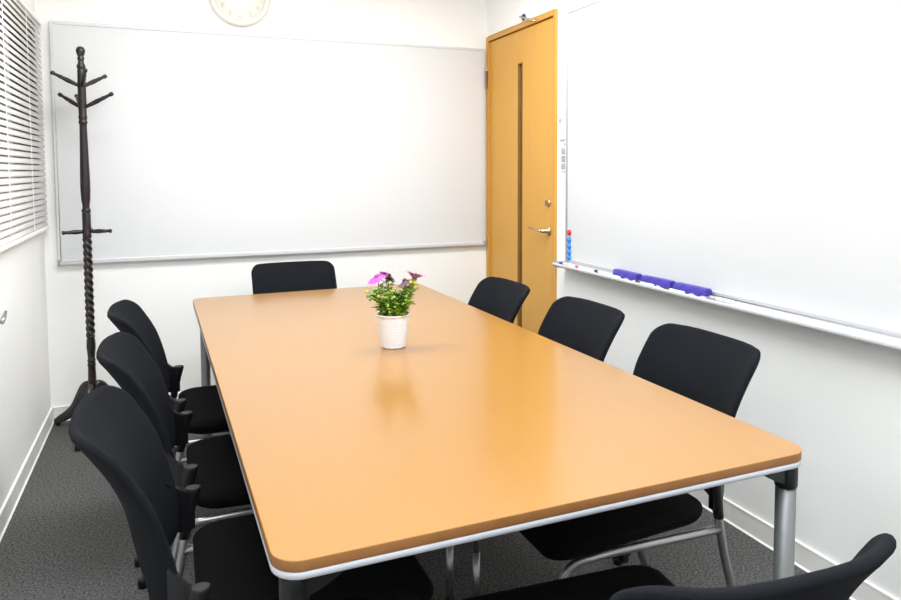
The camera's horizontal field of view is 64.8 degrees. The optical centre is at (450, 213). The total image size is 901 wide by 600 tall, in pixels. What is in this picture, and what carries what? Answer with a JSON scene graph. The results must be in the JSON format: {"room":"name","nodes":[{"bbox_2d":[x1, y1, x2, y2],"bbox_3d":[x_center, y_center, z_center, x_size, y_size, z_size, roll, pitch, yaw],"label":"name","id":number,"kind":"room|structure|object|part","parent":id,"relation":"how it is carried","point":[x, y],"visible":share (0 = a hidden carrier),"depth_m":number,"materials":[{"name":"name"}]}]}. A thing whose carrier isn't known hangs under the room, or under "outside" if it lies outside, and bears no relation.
{"room":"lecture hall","nodes":[
{"label":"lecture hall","id":0,"kind":"room"},
{"bbox_2d":[0,0,50,509],"bbox_3d":[-1.178,-0.028,1.200,0.120,2.500,5.101,-2,4,-22],"label":"wall","id":1,"kind":"structure","parent":0,"point":[25,396],"depth_m":3.00,"materials":[{"name":"paint"}]},
{"bbox_2d":[0,310,6,324],"bbox_3d":[-1.625,0.377,2.564,0.037,0.039,0.082,-2,4,-22],"label":"handle","id":2,"kind":"object","parent":1,"relation":"attached to","point":[3,318],"visible":1,"depth_m":2.55,"materials":[{"name":"metal"}]},
{"bbox_2d":[0,1,39,230],"bbox_3d":[-1.632,-0.365,2.352,0.087,0.959,2.510,-2,4,-22],"label":"window","id":3,"kind":"structure","parent":1,"relation":"in","point":[1,3],"depth_m":3.32,"materials":[{"name":"clear glass"}]},
{"bbox_3d":[-1.872,-0.400,2.922,0.008,0.875,1.190,-2,4,-22],"label":"pane","id":4,"kind":"part","parent":3,"relation":"part of","materials":[{"name":"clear glass"}]},
{"bbox_2d":[0,0,49,252],"bbox_3d":[-1.564,-0.362,2.357,0.028,1.024,2.570,-2,4,-22],"label":"blind","id":5,"kind":"object","parent":3,"relation":"attached to","point":[40,224],"visible":1,"depth_m":2.99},
{"bbox_3d":[-1.686,-0.378,2.696,0.002,0.994,0.003,-2,4,-22],"label":"ladder cord","id":6,"kind":"part","parent":5,"relation":"part of","materials":[{"name":"white fabric"}]},
{"bbox_3d":[-1.561,0.141,2.389,0.026,0.016,2.570,-2,4,-22],"label":"rail","id":7,"kind":"part","parent":5,"relation":"part of","materials":[{"name":"white metal"}]},
{"bbox_3d":[-1.873,-0.406,3.164,0.002,0.994,0.003,-2,4,-22],"label":"ladder cord","id":8,"kind":"part","parent":5,"relation":"part of","materials":[{"name":"white fabric"}]},
{"bbox_2d":[0,407,53,541],"bbox_3d":[-1.111,1.180,1.300,0.014,0.076,5.101,-2,4,-22],"label":"baseboard","id":9,"kind":"structure","parent":1,"relation":"attached to","point":[7,510],"depth_m":2.93,"materials":[{"name":"plastic"}]},
{"bbox_2d":[35,0,486,420],"bbox_3d":[-0.939,-0.209,4.100,2.713,2.500,0.120,-2,4,-22],"label":"wall","id":10,"kind":"structure","parent":0,"point":[166,291],"depth_m":3.88,"materials":[{"name":"paint"}]},
{"bbox_2d":[53,393,179,420],"bbox_3d":[-0.903,1.004,4.115,2.461,0.076,0.014,-2,4,-22],"label":"baseboard","id":11,"kind":"structure","parent":10,"relation":"attached to","point":[58,410],"depth_m":3.67,"materials":[{"name":"plastic"}]},
{"bbox_2d":[210,0,269,26],"bbox_3d":[-1.149,-1.183,3.873,0.320,0.320,0.036,-2,4,-22],"label":"wall clock","id":12,"kind":"object","parent":10,"relation":"attached to","point":[239,13],"visible":1,"depth_m":3.88,"materials":[{"name":"beige plastic"}]},
{"bbox_2d":[49,20,485,265],"bbox_3d":[-0.894,-0.381,4.023,2.389,1.234,0.036,-2,4,-22],"label":"whiteboard","id":13,"kind":"object","parent":10,"relation":"attached to","point":[206,144],"visible":1,"depth_m":3.97,"materials":[{"name":"plastic"}]},
{"bbox_2d":[392,250,393,278],"bbox_3d":[-0.346,0.573,4.317,0.008,0.752,0.003,-2,4,-22],"label":"trim","id":14,"kind":"structure","parent":10,"relation":"attached to","point":[392,250],"depth_m":4.30,"materials":[{"name":"paint"}]},
{"bbox_2d":[376,311,409,348],"bbox_3d":[-0.185,0.376,2.295,0.113,0.110,0.113,-1,4,-5],"label":"pot","id":15,"kind":"object","parent":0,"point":[392,325],"depth_m":2.26,"materials":[{"name":"ceramic"}]},
{"bbox_2d":[0,420,850,599],"bbox_3d":[0.032,1.235,1.759,2.713,0.100,5.341,-2,4,-22],"label":"floor","id":16,"kind":"structure","parent":0,"point":[67,536],"depth_m":2.39,"materials":[{"name":"carpet"}]},
{"bbox_2d":[50,46,113,451],"bbox_3d":[-1.758,0.143,3.432,0.400,1.887,0.449,-2,4,-22],"label":"coat rack","id":17,"kind":"object","parent":16,"relation":"on","point":[86,387],"visible":0.95,"depth_m":3.44,"materials":[{"name":"brown wood"}]},
{"bbox_3d":[-1.770,-0.343,3.425,0.045,0.915,0.045,-2,4,-22],"label":"post","id":18,"kind":"part","parent":17,"relation":"part of","materials":[{"name":"brown wood"}]},
{"bbox_3d":[-1.767,0.355,3.468,0.043,0.484,0.042,-2,4,-22],"label":"twisted post","id":19,"kind":"part","parent":17,"relation":"part of","materials":[{"name":"brown wood"}]},
{"bbox_3d":[-1.765,0.758,3.493,0.042,0.323,0.042,-2,4,-22],"label":"post","id":20,"kind":"part","parent":17,"relation":"part of","materials":[{"name":"brown wood"}]},
{"bbox_2d":[107,299,230,567],"bbox_3d":[-0.859,0.727,2.602,0.691,0.817,0.482,-2,4,-22],"label":"chair","id":21,"kind":"object","parent":16,"relation":"on","point":[208,417],"visible":0.27,"depth_m":2.58,"materials":[{"name":"black fabric"}]},
{"bbox_3d":[-1.092,0.518,2.496,0.193,0.385,0.421,-2,4,-22],"label":"backrest","id":22,"kind":"part","parent":21,"relation":"part of","materials":[{"name":"black fabric"}]},
{"bbox_3d":[-0.687,0.845,2.440,0.484,0.202,0.023,-2,4,-22],"label":"rail","id":23,"kind":"part","parent":21,"relation":"part of","materials":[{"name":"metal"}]},
{"bbox_3d":[-0.760,0.714,2.641,0.468,0.062,0.482,-2,4,-22],"label":"seat","id":24,"kind":"part","parent":21,"relation":"part of","materials":[{"name":"black fabric"}]},
{"bbox_2d":[96,332,253,588],"bbox_3d":[-0.633,0.759,2.075,0.691,0.817,0.482,-2,4,-22],"label":"chair","id":25,"kind":"object","parent":16,"relation":"on","point":[213,464],"visible":0.39,"depth_m":2.00,"materials":[{"name":"black fabric"}]},
{"bbox_3d":[-0.866,0.550,1.970,0.193,0.385,0.421,-2,4,-22],"label":"backrest","id":26,"kind":"part","parent":25,"relation":"part of","materials":[{"name":"black fabric"}]},
{"bbox_3d":[-0.896,0.905,2.215,0.149,0.493,0.021,-2,4,-22],"label":"leg","id":27,"kind":"part","parent":25,"relation":"part of","materials":[{"name":"metal"}]},
{"bbox_3d":[-0.734,0.930,1.809,0.149,0.493,0.021,-2,4,-22],"label":"leg","id":28,"kind":"part","parent":25,"relation":"part of","materials":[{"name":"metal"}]},
{"bbox_3d":[-0.624,0.852,2.322,0.484,0.202,0.023,-2,4,-22],"label":"rail","id":29,"kind":"part","parent":25,"relation":"part of","materials":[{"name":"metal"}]},
{"bbox_3d":[-0.533,0.745,2.114,0.468,0.062,0.482,-2,4,-22],"label":"seat","id":30,"kind":"part","parent":25,"relation":"part of","materials":[{"name":"black fabric"}]},
{"bbox_3d":[-0.461,0.876,1.913,0.484,0.202,0.023,-2,4,-22],"label":"rail","id":31,"kind":"part","parent":25,"relation":"part of","materials":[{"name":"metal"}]},
{"bbox_2d":[68,385,433,599],"bbox_3d":[-0.422,0.790,1.548,0.691,0.817,0.482,-2,4,-22],"label":"chair","id":32,"kind":"object","parent":16,"relation":"on","point":[107,424],"visible":0.73,"depth_m":1.49,"materials":[{"name":"black fabric"}]},
{"bbox_3d":[-0.655,0.581,1.443,0.193,0.385,0.421,-2,4,-22],"label":"backrest","id":33,"kind":"part","parent":32,"relation":"part of","materials":[{"name":"black fabric"}]},
{"bbox_3d":[-0.685,0.937,1.689,0.149,0.493,0.021,-2,4,-22],"label":"leg","id":34,"kind":"part","parent":32,"relation":"part of","materials":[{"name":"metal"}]},
{"bbox_3d":[-0.413,0.883,1.795,0.484,0.202,0.023,-2,4,-22],"label":"rail","id":35,"kind":"part","parent":32,"relation":"part of","materials":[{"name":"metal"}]},
{"bbox_3d":[-0.323,0.777,1.587,0.468,0.062,0.482,-2,4,-22],"label":"seat","id":36,"kind":"part","parent":32,"relation":"part of","materials":[{"name":"black fabric"}]},
{"bbox_2d":[251,261,336,293],"bbox_3d":[-0.702,0.676,3.404,0.482,0.817,0.691,-2,4,-22],"label":"chair","id":37,"kind":"object","parent":16,"relation":"on","point":[277,277],"visible":0.13,"depth_m":3.65,"materials":[{"name":"black fabric"}]},
{"bbox_2d":[193,284,801,599],"bbox_3d":[-0.210,0.790,2.330,1.070,0.720,2.335,-2,4,-23],"label":"conference table","id":38,"kind":"object","parent":16,"relation":"on","point":[352,451],"visible":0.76,"depth_m":1.53,"materials":[{"name":"laminate"}]},
{"bbox_3d":[-1.098,0.777,3.189,0.040,0.638,0.040,-2,4,-23],"label":"leg","id":39,"kind":"part","parent":38,"relation":"part of","materials":[{"name":"silver metal"}]},
{"bbox_2d":[365,270,425,348],"bbox_3d":[-0.177,0.307,2.290,0.196,0.248,0.133,-1,4,-5],"label":"potted plant","id":40,"kind":"object","parent":38,"relation":"on","point":[393,315],"visible":1,"depth_m":2.27,"materials":[{"name":"plant"}]},
{"bbox_2d":[367,271,388,284],"bbox_3d":[-0.233,0.207,2.279,0.069,0.040,0.074,-1,4,-5],"label":"flower","id":41,"kind":"object","parent":40,"relation":"on","point":[379,277],"depth_m":2.27,"materials":[{"name":"purple plant"}]},
{"bbox_2d":[380,271,394,282],"bbox_3d":[-0.203,0.206,2.287,0.051,0.043,0.052,-1,4,-5],"label":"flower","id":42,"kind":"object","parent":40,"relation":"on","point":[387,276],"depth_m":2.29,"materials":[{"name":"purple plant"}]},
{"bbox_2d":[398,279,411,286],"bbox_3d":[-0.144,0.226,2.290,0.057,0.028,0.063,-1,4,-5],"label":"flower","id":43,"kind":"object","parent":40,"relation":"on","point":[404,283],"depth_m":2.28,"materials":[{"name":"purple plant"}]},
{"bbox_2d":[406,270,425,277],"bbox_3d":[-0.112,0.197,2.291,0.065,0.030,0.071,-1,4,-5],"label":"flower","id":44,"kind":"object","parent":40,"relation":"on","point":[414,275],"depth_m":2.28,"materials":[{"name":"pink plant"}]},
{"bbox_3d":[0.691,0.876,1.480,0.040,0.638,0.040,-2,4,-23],"label":"leg","id":45,"kind":"part","parent":38,"relation":"part of","materials":[{"name":"silver metal"}]},
{"bbox_2d":[468,277,529,323],"bbox_3d":[-0.035,0.705,2.902,0.691,0.817,0.482,-2,4,-22],"label":"chair","id":46,"kind":"object","parent":16,"relation":"on","point":[502,298],"visible":0.16,"depth_m":3.03,"materials":[{"name":"black fabric"}]},
{"bbox_2d":[445,296,624,599],"bbox_3d":[0.222,0.734,2.408,0.691,0.817,0.482,-2,4,-22],"label":"chair","id":47,"kind":"object","parent":16,"relation":"on","point":[587,327],"visible":0.19,"depth_m":2.50,"materials":[{"name":"black fabric"}]},
{"bbox_3d":[-0.002,1.058,2.099,0.023,0.188,0.020,-2,4,-22],"label":"leg","id":48,"kind":"part","parent":47,"relation":"part of","materials":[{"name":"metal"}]},
{"bbox_3d":[0.452,0.512,2.486,0.193,0.385,0.421,-2,4,-22],"label":"backrest","id":49,"kind":"part","parent":47,"relation":"part of","materials":[{"name":"black fabric"}]},
{"bbox_2d":[472,323,760,596],"bbox_3d":[0.461,0.763,1.937,0.691,0.817,0.482,-2,4,-22],"label":"chair","id":50,"kind":"object","parent":16,"relation":"on","point":[713,370],"visible":0.44,"depth_m":1.80,"materials":[{"name":"black fabric"}]},
{"bbox_3d":[0.074,1.061,2.039,0.023,0.188,0.020,-2,4,-22],"label":"leg","id":51,"kind":"part","parent":50,"relation":"part of","materials":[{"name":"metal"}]},
{"bbox_3d":[0.290,0.861,2.112,0.484,0.202,0.023,-2,4,-22],"label":"rail","id":52,"kind":"part","parent":50,"relation":"part of","materials":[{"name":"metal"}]},
{"bbox_3d":[0.361,0.755,1.897,0.468,0.062,0.482,-2,4,-22],"label":"seat","id":53,"kind":"part","parent":50,"relation":"part of","materials":[{"name":"black fabric"}]},
{"bbox_3d":[0.453,0.885,1.703,0.484,0.202,0.023,-2,4,-22],"label":"rail","id":54,"kind":"part","parent":50,"relation":"part of","materials":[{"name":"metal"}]},
{"bbox_3d":[0.563,0.899,2.222,0.149,0.493,0.021,-2,4,-22],"label":"leg","id":55,"kind":"part","parent":50,"relation":"part of","materials":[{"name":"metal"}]},
{"bbox_3d":[0.692,0.540,2.015,0.193,0.385,0.421,-2,4,-22],"label":"backrest","id":56,"kind":"part","parent":50,"relation":"part of","materials":[{"name":"black fabric"}]},
{"bbox_3d":[0.725,0.923,1.815,0.149,0.493,0.021,-2,4,-22],"label":"leg","id":57,"kind":"part","parent":50,"relation":"part of","materials":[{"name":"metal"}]},
{"bbox_2d":[462,533,896,599],"bbox_3d":[0.308,0.810,1.174,0.482,0.817,0.691,-1,4,-18],"label":"chair","id":58,"kind":"object","parent":16,"relation":"on","point":[630,582],"visible":1,"depth_m":0.87,"materials":[{"name":"black fabric"}]},
{"bbox_3d":[0.275,0.794,1.274,0.482,0.062,0.468,-1,4,-18],"label":"seat","id":59,"kind":"part","parent":58,"relation":"part of","materials":[{"name":"black fabric"}]},
{"bbox_3d":[0.386,0.609,0.924,0.421,0.385,0.193,-1,4,-18],"label":"backrest","id":60,"kind":"part","parent":58,"relation":"part of","materials":[{"name":"black fabric"}]},
{"bbox_2d":[487,0,900,599],"bbox_3d":[1.231,-0.097,2.157,0.120,2.500,5.101,-2,4,-22],"label":"wall","id":61,"kind":"structure","parent":0,"point":[836,398],"depth_m":2.27,"materials":[{"name":"paint"}]},
{"bbox_2d":[485,9,557,333],"bbox_3d":[0.415,-0.045,4.108,0.159,2.161,0.862,-2,4,-22],"label":"door","id":62,"kind":"structure","parent":61,"relation":"in","point":[521,70],"depth_m":4.02,"materials":[{"name":"brown wood"}]},
{"bbox_3d":[0.419,-0.010,4.106,0.008,1.691,0.051,-2,4,-22],"label":"slit glass","id":63,"kind":"part","parent":62,"relation":"part of","materials":[{"name":"clear glass"}]},
{"bbox_3d":[0.422,-1.068,3.896,0.014,0.064,0.169,-2,4,-25],"label":"stay arm","id":64,"kind":"part","parent":62,"relation":"part of","materials":[{"name":"silver metal"}]},
{"bbox_3d":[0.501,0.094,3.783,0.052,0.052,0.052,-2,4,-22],"label":"lever handle","id":65,"kind":"part","parent":62,"relation":"part of","materials":[{"name":"silver metal"}]},
{"bbox_2d":[558,113,564,139],"bbox_3d":[0.566,-0.443,3.619,0.019,0.135,0.048,-2,4,-22],"label":"light switch","id":66,"kind":"object","parent":61,"relation":"attached to","point":[561,117],"visible":1,"depth_m":3.61,"materials":[{"name":"white plastic"}]},
{"bbox_2d":[561,143,565,170],"bbox_3d":[0.576,-0.286,3.612,0.013,0.142,0.060,-2,4,-22],"label":"light switch","id":67,"kind":"object","parent":61,"relation":"attached to","point":[563,148],"visible":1,"depth_m":3.61,"materials":[{"name":"white plastic"}]},
{"bbox_2d":[552,0,900,350],"bbox_3d":[1.013,-0.296,2.406,0.091,1.285,2.514,-2,4,-22],"label":"whiteboard","id":68,"kind":"object","parent":61,"relation":"attached to","point":[748,152],"visible":0.89,"depth_m":2.45,"materials":[{"name":"plastic"}]},
{"bbox_2d":[559,262,573,266],"bbox_3d":[0.576,0.252,3.531,0.014,0.014,0.115,-2,4,-24],"label":"marker pen","id":69,"kind":"object","parent":68,"relation":"on","point":[562,263],"visible":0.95,"depth_m":3.52,"materials":[{"name":"white plastic"}]},
{"bbox_2d":[575,265,587,270],"bbox_3d":[0.624,0.261,3.384,0.014,0.014,0.115,-1,4,-16],"label":"marker pen","id":70,"kind":"object","parent":68,"relation":"on","point":[576,266],"visible":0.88,"depth_m":3.37,"materials":[{"name":"white plastic"}]},
{"bbox_2d":[594,270,605,273],"bbox_3d":[0.688,0.270,3.237,0.014,0.014,0.115,-1,4,-17],"label":"marker pen","id":71,"kind":"object","parent":68,"relation":"on","point":[595,271],"visible":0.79,"depth_m":3.24,"materials":[{"name":"white plastic"}]},
{"bbox_2d":[604,273,620,278],"bbox_3d":[0.714,0.276,3.127,0.014,0.014,0.110,-2,4,-22],"label":"marker pen","id":72,"kind":"object","parent":68,"relation":"on","point":[605,273],"visible":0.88,"depth_m":3.12,"materials":[{"name":"white plastic"}]},
{"bbox_2d":[612,269,641,281],"bbox_3d":[0.766,0.268,3.075,0.038,0.036,0.178,-2,4,-20],"label":"eraser","id":73,"kind":"object","parent":68,"relation":"on","point":[624,274],"visible":0.96,"depth_m":3.05,"materials":[{"name":"fabric"}]},
{"bbox_2d":[635,280,653,285],"bbox_3d":[0.797,0.289,2.917,0.014,0.014,0.115,-2,4,-22],"label":"marker pen","id":74,"kind":"object","parent":68,"relation":"on","point":[637,281],"visible":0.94,"depth_m":2.91,"materials":[{"name":"white plastic"}]},
{"bbox_2d":[641,275,674,288],"bbox_3d":[0.843,0.280,2.882,0.038,0.036,0.178,-2,4,-23],"label":"eraser","id":75,"kind":"object","parent":68,"relation":"on","point":[658,282],"visible":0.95,"depth_m":2.86,"materials":[{"name":"fabric"}]},
{"bbox_2d":[663,287,684,293],"bbox_3d":[0.865,0.299,2.747,0.014,0.014,0.115,-2,4,-22],"label":"marker pen","id":76,"kind":"object","parent":68,"relation":"on","point":[667,288],"visible":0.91,"depth_m":2.74,"materials":[{"name":"white plastic"}]},
{"bbox_2d":[673,282,711,298],"bbox_3d":[0.917,0.291,2.695,0.038,0.036,0.178,-2,4,-22],"label":"eraser","id":77,"kind":"object","parent":68,"relation":"on","point":[702,292],"visible":1,"depth_m":2.67,"materials":[{"name":"fabric"}]},
{"bbox_2d":[708,295,734,303],"bbox_3d":[0.977,0.310,2.559,0.014,0.014,0.115,-2,4,-24],"label":"marker pen","id":78,"kind":"object","parent":68,"relation":"on","point":[711,297],"visible":1,"depth_m":2.55,"materials":[{"name":"white plastic"}]},
{"bbox_2d":[553,262,900,350],"bbox_3d":[1.019,0.328,2.438,0.089,0.032,2.500,-2,4,-22],"label":"tray","id":79,"kind":"object","parent":68,"relation":"on","point":[884,337],"depth_m":2.28,"materials":[{"name":"metal"}]},
{"bbox_2d":[689,489,897,599],"bbox_3d":[1.336,1.138,1.801,0.014,0.076,4.225,-2,4,-22],"label":"baseboard","id":80,"kind":"structure","parent":61,"relation":"attached to","point":[807,559],"depth_m":2.42,"materials":[{"name":"plastic"}]}
]}

